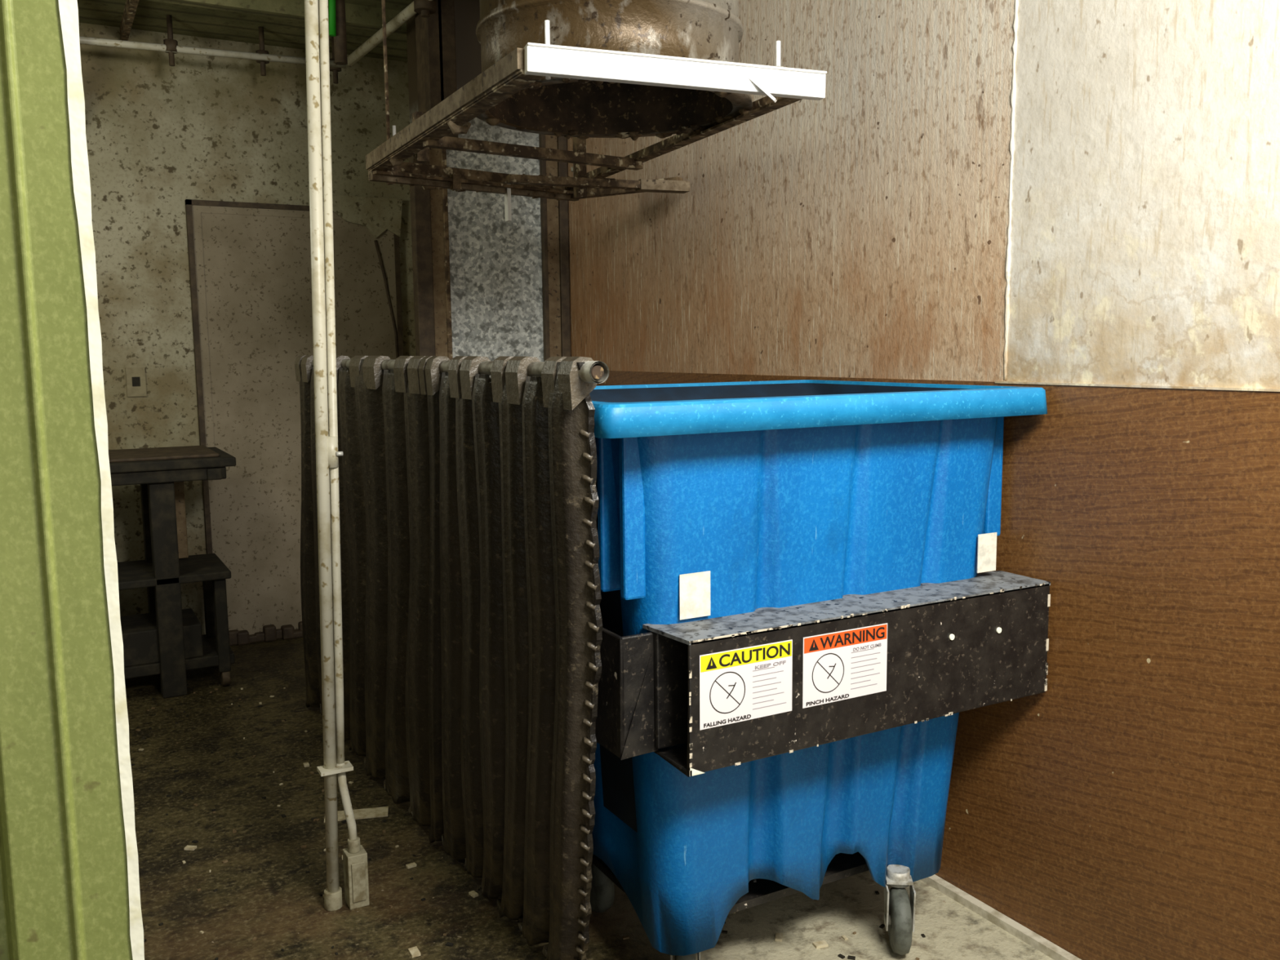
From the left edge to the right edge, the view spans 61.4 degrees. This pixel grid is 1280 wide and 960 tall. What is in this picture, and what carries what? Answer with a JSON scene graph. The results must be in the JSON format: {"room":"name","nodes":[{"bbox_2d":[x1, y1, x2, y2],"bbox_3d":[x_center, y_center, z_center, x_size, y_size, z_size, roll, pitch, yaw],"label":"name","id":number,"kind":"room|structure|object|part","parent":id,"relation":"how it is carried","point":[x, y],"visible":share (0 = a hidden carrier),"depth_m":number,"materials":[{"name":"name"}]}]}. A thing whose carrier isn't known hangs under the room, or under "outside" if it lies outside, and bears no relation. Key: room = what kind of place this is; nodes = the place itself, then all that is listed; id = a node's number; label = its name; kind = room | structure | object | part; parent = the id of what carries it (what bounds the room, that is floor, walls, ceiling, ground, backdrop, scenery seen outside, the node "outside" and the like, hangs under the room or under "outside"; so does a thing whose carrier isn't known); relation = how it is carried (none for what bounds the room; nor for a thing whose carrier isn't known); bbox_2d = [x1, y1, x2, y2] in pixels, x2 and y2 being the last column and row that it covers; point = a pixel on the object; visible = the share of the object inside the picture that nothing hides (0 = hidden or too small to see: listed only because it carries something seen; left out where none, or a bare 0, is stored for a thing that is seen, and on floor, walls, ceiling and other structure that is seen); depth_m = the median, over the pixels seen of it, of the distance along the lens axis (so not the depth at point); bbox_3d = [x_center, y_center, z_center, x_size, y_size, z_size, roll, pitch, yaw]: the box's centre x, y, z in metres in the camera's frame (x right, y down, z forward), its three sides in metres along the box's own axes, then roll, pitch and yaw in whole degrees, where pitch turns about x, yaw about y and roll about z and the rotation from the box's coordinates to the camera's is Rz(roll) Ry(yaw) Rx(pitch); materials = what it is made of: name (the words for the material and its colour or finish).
{"room":"garbage room","nodes":[
{"label":"garbage room","id":0,"kind":"room"},
{"bbox_2d":[0,0,133,959],"bbox_3d":[-0.921,-0.056,0.456,1.234,3.020,0.103,-4,8,-29],"label":"door frame","id":1,"kind":"structure","parent":0,"point":[64,892],"depth_m":0.71,"materials":[{"name":"green metal"}]},
{"bbox_2d":[58,0,144,959],"bbox_3d":[-0.372,-0.084,0.714,0.028,3.000,0.021,-4,8,-29],"label":"strip","id":2,"kind":"object","parent":1,"relation":"attached to","point":[68,10],"visible":1,"depth_m":0.72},
{"bbox_2d":[76,0,413,62],"bbox_3d":[-0.752,-1.832,2.100,3.550,0.100,7.150,-4,8,-29],"label":"ceiling","id":3,"kind":"structure","parent":0,"point":[150,15],"depth_m":5.03,"materials":[{"name":"metal"}]},
{"bbox_2d":[79,0,435,84],"bbox_3d":[-1.895,-1.962,4.577,3.585,0.220,1.548,1,7,9],"label":"pipe","id":4,"kind":"object","parent":3,"relation":"attached to","point":[170,46],"visible":0.84,"depth_m":4.89,"materials":[{"name":"white metal"}]},
{"bbox_2d":[328,0,347,65],"bbox_3d":[-1.226,-1.871,4.351,0.048,0.361,0.077,5,9,38],"label":"sign","id":5,"kind":"object","parent":3,"relation":"hanging from","point":[337,21],"visible":1,"depth_m":4.35,"materials":[{"name":"green"}]},
{"bbox_2d":[365,0,826,222],"bbox_3d":[-0.123,-1.384,3.155,1.109,1.060,1.725,-4,8,-29],"label":"rack","id":6,"kind":"object","parent":3,"relation":"hanging from","point":[580,70],"visible":1,"depth_m":2.73,"materials":[{"name":"metal"}]},
{"bbox_2d":[78,22,415,635],"bbox_3d":[-2.492,-0.634,5.298,3.410,3.020,0.150,-4,8,-29],"label":"wall","id":7,"kind":"structure","parent":0,"point":[160,135],"depth_m":5.29,"materials":[{"name":"paint"}]},
{"bbox_2d":[125,367,146,396],"bbox_3d":[-2.452,-0.476,5.243,0.085,0.140,0.016,-4,8,-29],"label":"wall outlet","id":8,"kind":"object","parent":7,"relation":"attached to","point":[135,376],"visible":1,"depth_m":5.24,"materials":[{"name":"beige plastic"}]},
{"bbox_2d":[228,621,302,645],"bbox_3d":[-1.642,0.777,5.799,1.185,0.079,0.089,-4,8,-29],"label":"baseboard","id":9,"kind":"structure","parent":7,"relation":"attached to","point":[269,633],"depth_m":5.61,"materials":[{"name":"wood"}]},
{"bbox_2d":[185,199,403,559],"bbox_3d":[-1.746,-0.291,5.644,1.050,2.240,0.040,-4,8,-29],"label":"door frame","id":10,"kind":"structure","parent":7,"relation":"attached to","point":[193,208],"depth_m":5.39,"materials":[{"name":"paint"}]},
{"bbox_2d":[200,213,391,635],"bbox_3d":[-1.749,-0.268,5.654,0.920,2.170,0.025,-4,8,-29],"label":"door","id":11,"kind":"structure","parent":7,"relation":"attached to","point":[258,282],"depth_m":5.54,"materials":[{"name":"paint"}]},
{"bbox_2d":[332,195,402,358],"bbox_3d":[-1.437,-0.989,5.722,0.390,1.000,0.023,-4,8,-29],"label":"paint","id":12,"kind":"object","parent":7,"relation":"attached to","point":[378,215],"visible":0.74,"depth_m":5.69,"materials":[{"name":"paint"}]},
{"bbox_2d":[120,0,406,40],"bbox_3d":[-1.753,-1.946,3.859,3.300,0.080,2.800,-4,8,-29],"label":"ceiling","id":13,"kind":"structure","parent":0,"point":[358,16],"depth_m":4.66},
{"bbox_2d":[294,355,608,959],"bbox_3d":[-0.711,0.363,3.290,0.197,1.477,2.862,-4,8,-29],"label":"curtain","id":14,"kind":"object","parent":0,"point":[472,621],"visible":0.88,"depth_m":2.65,"materials":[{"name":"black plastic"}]},
{"bbox_3d":[-0.958,0.316,3.689,0.155,1.477,1.919,-4,8,-29],"label":"panel","id":15,"kind":"part","parent":14,"relation":"part of","materials":[{"name":"black plastic"}]},
{"bbox_3d":[-0.670,-0.318,3.005,0.040,0.040,2.465,-4,8,-29],"label":"hinge rod","id":16,"kind":"part","parent":14,"relation":"part of","materials":[{"name":"metal"}]},
{"bbox_3d":[-0.355,0.438,2.650,0.197,1.477,1.318,-4,8,-29],"label":"panel","id":17,"kind":"part","parent":14,"relation":"part of","materials":[{"name":"black plastic"}]},
{"bbox_2d":[124,636,1053,959],"bbox_3d":[-0.719,1.265,2.481,3.550,0.100,7.150,-4,8,-29],"label":"floor","id":18,"kind":"structure","parent":0,"point":[265,892],"depth_m":3.07,"materials":[{"name":"concrete"}]},
{"bbox_2d":[108,444,235,697],"bbox_3d":[-2.371,0.417,4.769,1.070,1.060,0.600,-4,8,-29],"label":"workbench","id":19,"kind":"object","parent":18,"relation":"on","point":[167,641],"visible":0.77,"depth_m":4.71,"materials":[{"name":"brown wood"}]},
{"bbox_2d":[304,0,369,911],"bbox_3d":[-0.807,-0.340,2.755,0.132,3.021,0.069,-4,8,-29],"label":"conduit","id":20,"kind":"object","parent":18,"relation":"on","point":[355,856],"visible":1,"depth_m":2.79,"materials":[{"name":"metal"}]},
{"bbox_2d":[405,0,543,361],"bbox_3d":[-0.728,-0.605,4.910,0.450,3.020,0.440,-4,8,-29],"label":"wall panel","id":21,"kind":"object","parent":18,"relation":"on","point":[495,263],"visible":0.14,"depth_m":4.66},
{"bbox_2d":[408,0,570,361],"bbox_3d":[-0.735,-0.605,4.911,0.709,3.020,0.530,-4,8,-29],"label":"posts","id":22,"kind":"object","parent":18,"relation":"on","point":[435,34],"visible":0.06,"depth_m":4.54,"materials":[{"name":"wood"}]},
{"bbox_2d":[130,679,925,959],"bbox_3d":[-0.835,1.077,3.583,2.037,0.006,3.588,-4,8,-29],"label":"debris","id":23,"kind":"object","parent":18,"relation":"on","point":[374,812],"visible":0.66,"depth_m":3.32,"materials":[{"name":"paper"}]},
{"bbox_2d":[589,379,1050,959],"bbox_3d":[0.222,0.464,2.782,1.194,1.397,1.034,-4,8,-29],"label":"cart","id":24,"kind":"object","parent":18,"relation":"on","point":[800,622],"visible":0.96,"depth_m":2.38,"materials":[{"name":"plastic"}]},
{"bbox_2d":[566,0,1279,388],"bbox_3d":[0.756,-0.400,3.108,0.140,3.020,7.150,-4,8,-29],"label":"wall","id":25,"kind":"structure","parent":0,"point":[1145,233],"depth_m":2.32,"materials":[{"name":"white paint"}]},
{"bbox_2d":[567,0,1279,959],"bbox_3d":[1.056,-0.319,2.421,0.007,3.020,5.650,-4,8,-29],"label":"wall paneling","id":26,"kind":"structure","parent":25,"relation":"attached to","point":[1128,807],"depth_m":2.69,"materials":[{"name":"brown wood"}]},
{"bbox_2d":[920,874,1081,959],"bbox_3d":[1.056,1.170,2.595,0.027,0.022,5.650,-4,8,-29],"label":"baseboard","id":27,"kind":"structure","parent":25,"relation":"attached to","point":[1009,925],"depth_m":2.79,"materials":[{"name":"white wood"}]},
{"bbox_2d":[1003,0,1018,380],"bbox_3d":[0.904,-1.036,2.598,0.016,1.585,0.015,3,8,28],"label":"trim","id":28,"kind":"structure","parent":25,"relation":"attached to","point":[1007,274],"depth_m":2.64,"materials":[{"name":"white paint"}]},
{"bbox_2d":[995,381,1279,391],"bbox_3d":[1.661,-0.087,1.347,0.010,0.005,3.150,-4,8,-29],"label":"trim","id":29,"kind":"structure","parent":25,"relation":"attached to","point":[1000,382],"depth_m":2.34,"materials":[{"name":"white paint"}]}
]}

